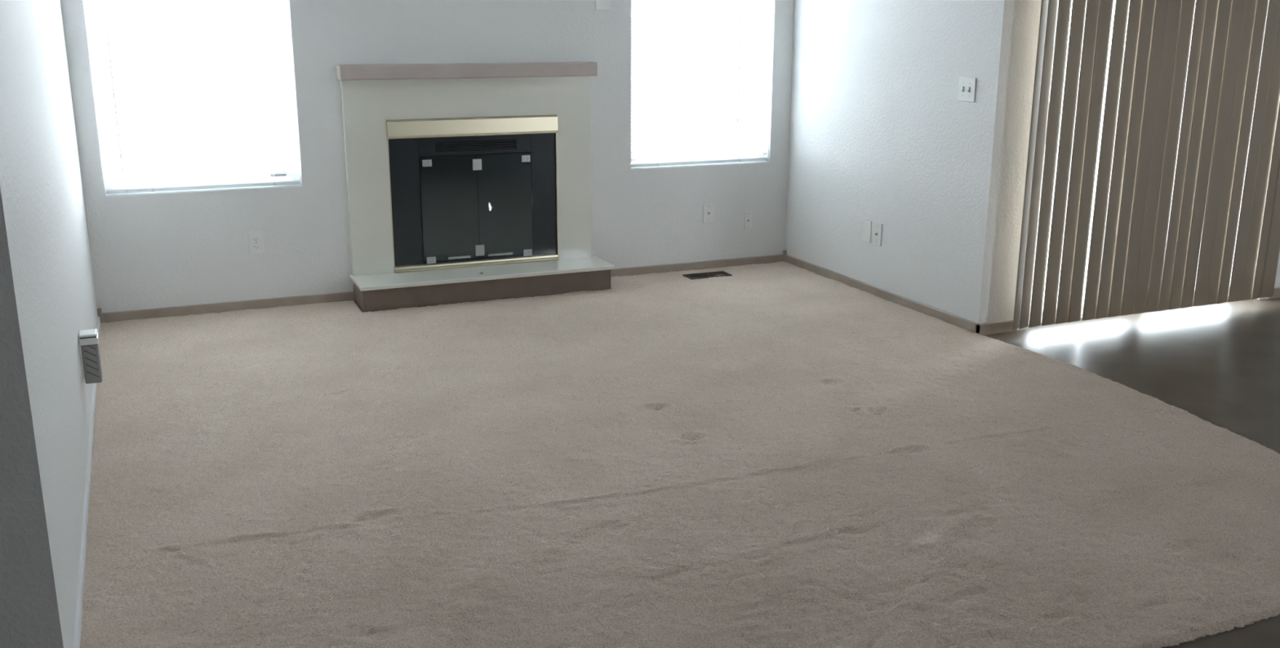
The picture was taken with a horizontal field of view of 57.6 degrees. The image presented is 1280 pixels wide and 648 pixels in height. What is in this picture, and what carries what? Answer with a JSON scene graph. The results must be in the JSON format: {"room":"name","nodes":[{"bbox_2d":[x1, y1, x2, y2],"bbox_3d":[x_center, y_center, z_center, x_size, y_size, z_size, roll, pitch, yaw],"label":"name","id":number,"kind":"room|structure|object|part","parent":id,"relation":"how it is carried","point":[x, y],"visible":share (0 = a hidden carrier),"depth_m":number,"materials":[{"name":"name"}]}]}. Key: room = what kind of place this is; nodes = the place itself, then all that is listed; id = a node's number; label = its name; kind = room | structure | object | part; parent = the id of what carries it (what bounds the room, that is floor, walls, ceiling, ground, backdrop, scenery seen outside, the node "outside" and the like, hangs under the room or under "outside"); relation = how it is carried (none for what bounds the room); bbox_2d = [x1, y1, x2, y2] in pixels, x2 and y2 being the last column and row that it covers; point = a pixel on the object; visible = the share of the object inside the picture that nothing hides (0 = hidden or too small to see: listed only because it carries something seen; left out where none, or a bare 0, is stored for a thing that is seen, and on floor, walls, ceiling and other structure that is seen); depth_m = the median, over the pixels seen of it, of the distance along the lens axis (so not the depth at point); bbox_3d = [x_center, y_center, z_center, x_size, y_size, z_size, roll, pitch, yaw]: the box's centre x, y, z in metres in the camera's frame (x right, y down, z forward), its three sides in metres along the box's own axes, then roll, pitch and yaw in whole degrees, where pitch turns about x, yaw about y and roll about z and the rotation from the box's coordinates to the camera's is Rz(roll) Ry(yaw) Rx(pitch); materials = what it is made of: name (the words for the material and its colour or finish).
{"room":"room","nodes":[
{"label":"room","id":0,"kind":"room"},
{"bbox_2d":[0,0,97,647],"bbox_3d":[-2.066,-0.737,3.890,0.160,2.460,3.668,-6,16,-23],"label":"wall","id":1,"kind":"structure","parent":0,"point":[47,294],"depth_m":2.81,"materials":[{"name":"white paint"}]},
{"bbox_2d":[73,316,100,647],"bbox_3d":[-1.990,0.415,4.224,0.009,0.047,3.656,-6,16,-23],"label":"baseboard","id":2,"kind":"structure","parent":1,"relation":"attached to","point":[78,620],"depth_m":3.46,"materials":[{"name":"white"}]},
{"bbox_2d":[78,328,102,383],"bbox_3d":[-1.980,0.117,4.197,0.066,0.182,0.088,-6,16,-23],"label":"vent","id":3,"kind":"object","parent":1,"relation":"attached to","point":[88,344],"visible":1,"depth_m":4.16,"materials":[{"name":"white plastic"}]},
{"bbox_3d":[-2.007,0.123,4.186,0.007,0.125,0.076,-6,16,-23],"label":"plate","id":4,"kind":"part","parent":3,"relation":"part of","materials":[{"name":"white plastic"}]},
{"bbox_3d":[-1.979,0.033,4.175,0.057,0.009,0.080,-6,16,-23],"label":"lid","id":5,"kind":"part","parent":3,"relation":"part of","materials":[{"name":"white plastic"}]},
{"bbox_2d":[97,308,102,323],"bbox_3d":[-2.710,-0.043,5.843,0.020,0.072,0.020,-6,16,-23],"label":"trim","id":6,"kind":"structure","parent":1,"relation":"attached to","point":[99,310],"depth_m":5.83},
{"bbox_2d":[60,0,794,312],"bbox_3d":[-0.929,-1.393,6.380,4.288,2.460,0.160,-6,16,-23],"label":"wall","id":7,"kind":"structure","parent":0,"point":[184,249],"depth_m":6.17,"materials":[{"name":"white paint"}]},
{"bbox_2d":[83,0,302,196],"bbox_3d":[-2.229,-1.368,5.806,0.944,1.403,0.157,-6,16,-23],"label":"window","id":8,"kind":"structure","parent":7,"relation":"in","point":[291,139],"depth_m":5.90,"materials":[{"name":"white plastic"}]},
{"bbox_3d":[-2.246,-1.718,5.756,0.876,0.601,0.028,-6,16,-23],"label":"sash","id":9,"kind":"part","parent":8,"relation":"part of","materials":[{"name":"white plastic"}]},
{"bbox_2d":[84,0,300,194],"bbox_3d":[-2.209,-1.360,5.760,0.932,1.390,0.038,-6,16,-23],"label":"mini blind","id":10,"kind":"object","parent":8,"relation":"attached to","point":[273,183],"visible":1,"depth_m":5.81,"materials":[{"name":"white plastic"}]},
{"bbox_3d":[-2.553,-1.321,5.622,0.001,1.346,0.029,-6,16,-23],"label":"ladder cord","id":11,"kind":"part","parent":10,"relation":"part of","materials":[{"name":"white fabric"}]},
{"bbox_3d":[-2.442,-1.333,5.669,0.001,1.346,0.029,-6,16,-23],"label":"ladder cord","id":12,"kind":"part","parent":10,"relation":"part of","materials":[{"name":"white fabric"}]},
{"bbox_3d":[-2.214,-0.699,5.939,0.932,0.020,0.026,-6,16,-23],"label":"rail","id":13,"kind":"part","parent":10,"relation":"part of","materials":[{"name":"white"}]},
{"bbox_3d":[-1.903,-1.391,5.894,0.001,1.346,0.029,-6,16,-23],"label":"ladder cord","id":14,"kind":"part","parent":10,"relation":"part of","materials":[{"name":"white fabric"}]},
{"bbox_3d":[-2.232,-0.692,5.985,0.942,0.005,0.157,-6,16,-23],"label":"sill","id":15,"kind":"part","parent":8,"relation":"part of","materials":[{"name":"white paint"}]},
{"bbox_2d":[248,231,264,253],"bbox_3d":[-2.000,-0.423,6.065,0.072,0.116,0.010,-6,16,-23],"label":"wall outlet","id":16,"kind":"object","parent":7,"relation":"attached to","point":[255,238],"visible":1,"depth_m":6.06,"materials":[{"name":"white plastic"}]},
{"bbox_2d":[252,236,259,241],"bbox_3d":[-1.999,-0.442,6.057,0.034,0.027,0.003,-6,16,-23],"label":"socket","id":17,"kind":"object","parent":16,"relation":"attached to","point":[254,238],"depth_m":6.06,"materials":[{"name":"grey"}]},
{"bbox_2d":[253,244,259,248],"bbox_3d":[-1.999,-0.404,6.067,0.034,0.027,0.003,-6,16,-23],"label":"socket","id":18,"kind":"object","parent":16,"relation":"attached to","point":[255,246],"depth_m":6.07,"materials":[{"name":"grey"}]},
{"bbox_2d":[102,254,783,322],"bbox_3d":[-0.899,-0.218,6.609,3.968,0.059,0.012,-6,16,-23],"label":"baseboard","id":19,"kind":"structure","parent":7,"relation":"attached to","point":[218,308],"depth_m":6.21,"materials":[{"name":"beige wood"}]},
{"bbox_2d":[595,0,609,10],"bbox_3d":[-0.208,-1.815,6.495,0.085,0.125,0.008,-6,16,-23],"label":"wall control","id":20,"kind":"object","parent":7,"relation":"attached to","point":[601,5],"visible":1,"depth_m":6.50,"materials":[{"name":"white plastic"}]},
{"bbox_2d":[631,0,769,169],"bbox_3d":[0.344,-1.643,6.882,0.928,1.403,0.157,-6,16,-23],"label":"window","id":21,"kind":"structure","parent":7,"relation":"in","point":[759,156],"depth_m":7.03,"materials":[{"name":"white plastic"}]},
{"bbox_3d":[0.328,-1.993,6.832,0.860,0.601,0.028,-6,16,-23],"label":"sash","id":22,"kind":"part","parent":21,"relation":"part of","materials":[{"name":"white plastic"}]},
{"bbox_3d":[0.342,-0.967,7.061,0.926,0.005,0.157,-6,16,-23],"label":"sill","id":23,"kind":"part","parent":21,"relation":"part of","materials":[{"name":"white plastic"}]},
{"bbox_2d":[631,0,771,167],"bbox_3d":[0.364,-1.636,6.836,0.916,1.390,0.038,-6,16,-23],"label":"mini blind","id":24,"kind":"object","parent":21,"relation":"attached to","point":[740,6],"visible":1,"depth_m":6.88,"materials":[{"name":"white plastic"}]},
{"bbox_3d":[0.102,-1.605,6.732,0.001,1.346,0.029,-6,16,-23],"label":"ladder cord","id":25,"kind":"part","parent":24,"relation":"part of","materials":[{"name":"white fabric"}]},
{"bbox_3d":[0.360,-0.975,7.015,0.916,0.020,0.026,-6,16,-23],"label":"rail","id":26,"kind":"part","parent":24,"relation":"part of","materials":[{"name":"white plastic"}]},
{"bbox_3d":[0.606,-1.659,6.943,0.001,1.346,0.029,-6,16,-23],"label":"ladder cord","id":27,"kind":"part","parent":24,"relation":"part of","materials":[{"name":"white fabric"}]},
{"bbox_2d":[702,203,714,222],"bbox_3d":[0.419,-0.673,7.072,0.072,0.116,0.020,-6,16,-23],"label":"cable plate","id":28,"kind":"object","parent":7,"relation":"attached to","point":[708,209],"visible":1,"depth_m":7.07,"materials":[{"name":"white plastic"}]},
{"bbox_2d":[744,211,751,229],"bbox_3d":[0.669,-0.641,7.199,0.050,0.110,0.009,-6,16,-23],"label":"plate","id":29,"kind":"object","parent":7,"relation":"attached to","point":[748,215],"visible":1,"depth_m":7.20,"materials":[{"name":"white plastic"}]},
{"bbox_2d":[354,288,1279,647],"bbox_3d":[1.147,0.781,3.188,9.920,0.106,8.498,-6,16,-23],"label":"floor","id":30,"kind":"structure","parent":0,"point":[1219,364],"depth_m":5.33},
{"bbox_2d":[336,62,614,312],"bbox_3d":[-0.926,-0.803,6.461,1.423,1.262,0.682,-6,16,-23],"label":"fireplace","id":31,"kind":"object","parent":30,"relation":"on","point":[466,182],"visible":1,"depth_m":6.37,"materials":[{"name":"white paint"}]},
{"bbox_3d":[-1.341,-0.646,6.259,0.006,0.695,0.022,-6,16,-23],"label":"brass trim","id":32,"kind":"part","parent":31,"relation":"part of","materials":[{"name":"beige"}]},
{"bbox_3d":[-1.045,-0.635,6.401,0.314,0.572,0.006,-6,16,-23],"label":"glass door","id":33,"kind":"part","parent":31,"relation":"part of","materials":[{"name":"black glass"}]},
{"bbox_3d":[-1.005,-0.370,6.479,0.130,0.013,0.012,-6,16,-23],"label":"door pull","id":34,"kind":"part","parent":31,"relation":"part of","materials":[{"name":"silver metal"}]},
{"bbox_2d":[386,115,558,139],"bbox_3d":[-0.903,-1.074,6.333,0.950,0.102,0.047,-6,16,-23],"label":"hood","id":35,"kind":"object","parent":31,"relation":"attached to","point":[397,126],"depth_m":6.31,"materials":[{"name":"gold metal"}]},
{"bbox_3d":[-0.914,-0.695,6.456,0.950,0.728,0.020,-6,16,-23],"label":"panel","id":36,"kind":"part","parent":31,"relation":"part of","materials":[{"name":"black metal"}]},
{"bbox_3d":[-0.907,-0.343,6.532,0.944,0.034,0.036,-6,16,-23],"label":"brass sill","id":37,"kind":"part","parent":31,"relation":"part of","materials":[{"name":"beige"}]},
{"bbox_3d":[-0.787,-0.394,6.570,0.145,0.013,0.012,-6,16,-23],"label":"door pull","id":38,"kind":"part","parent":31,"relation":"part of","materials":[{"name":"silver metal"}]},
{"bbox_3d":[-0.754,-0.666,6.522,0.310,0.572,0.006,-6,16,-23],"label":"glass door","id":39,"kind":"part","parent":31,"relation":"part of","materials":[{"name":"black glass"}]},
{"bbox_3d":[-0.474,-0.738,6.622,0.006,0.695,0.022,-6,16,-23],"label":"brass trim","id":40,"kind":"part","parent":31,"relation":"part of","materials":[{"name":"beige"}]},
{"bbox_2d":[80,261,1279,647],"bbox_3d":[0.001,0.321,4.668,4.026,0.029,4.426,-6,16,-23],"label":"carpet","id":41,"kind":"object","parent":30,"relation":"on","point":[504,473],"visible":0.99,"depth_m":3.85,"materials":[{"name":"beige carpet"}]},
{"bbox_2d":[682,271,732,279],"bbox_3d":[0.403,-0.292,6.957,0.273,0.007,0.120,-6,16,-23],"label":"floor register","id":42,"kind":"object","parent":41,"relation":"on","point":[709,274],"visible":1,"depth_m":6.95,"materials":[{"name":"brown metal"}]},
{"bbox_2d":[785,0,981,315],"bbox_3d":[1.336,-1.375,6.344,0.160,2.460,1.708,-6,16,-23],"label":"wall","id":43,"kind":"structure","parent":0,"point":[881,132],"depth_m":6.28,"materials":[{"name":"white paint"}]},
{"bbox_2d":[782,249,786,262],"bbox_3d":[0.915,-0.430,7.359,0.020,0.072,0.020,-6,16,-23],"label":"trim","id":44,"kind":"structure","parent":43,"relation":"attached to","point":[784,252],"depth_m":7.35,"materials":[{"name":"grey"}]},
{"bbox_2d":[862,219,871,242],"bbox_3d":[1.269,-0.520,6.505,0.008,0.122,0.070,-6,16,-23],"label":"blank plate","id":45,"kind":"object","parent":43,"relation":"attached to","point":[867,224],"visible":1,"depth_m":6.50,"materials":[{"name":"white plastic"}]},
{"bbox_2d":[872,222,882,246],"bbox_3d":[1.303,-0.495,6.413,0.020,0.124,0.076,-6,16,-23],"label":"jack plate","id":46,"kind":"object","parent":43,"relation":"attached to","point":[877,228],"visible":1,"depth_m":6.41,"materials":[{"name":"white plastic"}]},
{"bbox_2d":[785,254,980,333],"bbox_3d":[1.290,-0.191,6.535,0.012,0.059,1.868,-6,16,-23],"label":"baseboard","id":47,"kind":"structure","parent":43,"relation":"attached to","point":[970,326],"depth_m":6.37,"materials":[{"name":"beige wood"}]},
{"bbox_2d":[957,76,976,102],"bbox_3d":[1.572,-1.131,5.610,0.019,0.116,0.122,-6,16,-23],"label":"light switch","id":48,"kind":"object","parent":43,"relation":"attached to","point":[967,86],"visible":1,"depth_m":5.61,"materials":[{"name":"white plastic"}]},
{"bbox_2d":[957,0,1279,330],"bbox_3d":[3.140,-1.307,6.115,3.283,2.460,0.160,-6,16,-23],"label":"wall","id":49,"kind":"structure","parent":0,"point":[1008,33],"depth_m":5.56,"materials":[{"name":"white paint"}]},
{"bbox_2d":[976,287,1279,335],"bbox_3d":[3.164,-0.133,6.341,3.295,0.059,0.012,-6,16,-23],"label":"baseboard","id":50,"kind":"structure","parent":49,"relation":"attached to","point":[1001,326],"depth_m":5.75,"materials":[{"name":"beige wood"}]},
{"bbox_2d":[1012,0,1279,330],"bbox_3d":[2.654,-1.106,5.781,1.912,2.126,0.142,-6,16,-23],"label":"vertical blind","id":51,"kind":"object","parent":49,"relation":"attached to","point":[1227,39],"visible":1,"depth_m":5.74,"materials":[{"name":"beige"}]},
{"bbox_2d":[1028,1,1268,324],"bbox_3d":[2.661,-1.063,5.973,1.640,2.043,0.107,-6,16,-23],"label":"door","id":52,"kind":"structure","parent":49,"relation":"in","point":[1082,311],"depth_m":5.92,"materials":[{"name":"white plastic"}]},
{"bbox_3d":[2.320,-1.014,5.830,0.805,1.968,0.030,-6,16,-23],"label":"panel","id":53,"kind":"part","parent":52,"relation":"part of","materials":[{"name":"clear glass"}]},
{"bbox_3d":[2.655,-1.066,5.985,1.640,2.043,0.080,-6,16,-23],"label":"frame","id":54,"kind":"part","parent":52,"relation":"part of","materials":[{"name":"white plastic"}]},
{"bbox_3d":[2.990,-1.095,6.148,0.805,1.968,0.030,-6,16,-23],"label":"panel","id":55,"kind":"part","parent":52,"relation":"part of","materials":[{"name":"clear glass"}]},
{"label":"outside","id":56,"kind":"structure","parent":0,"visible":0},
{"bbox_2d":[103,47,1201,309],"bbox_3d":[0.623,-1.182,11.234,90.000,0.140,100.000,-6,16,-23],"label":"ground","id":57,"kind":"structure","parent":56,"point":[263,163],"depth_m":20.28,"materials":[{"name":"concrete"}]}
]}

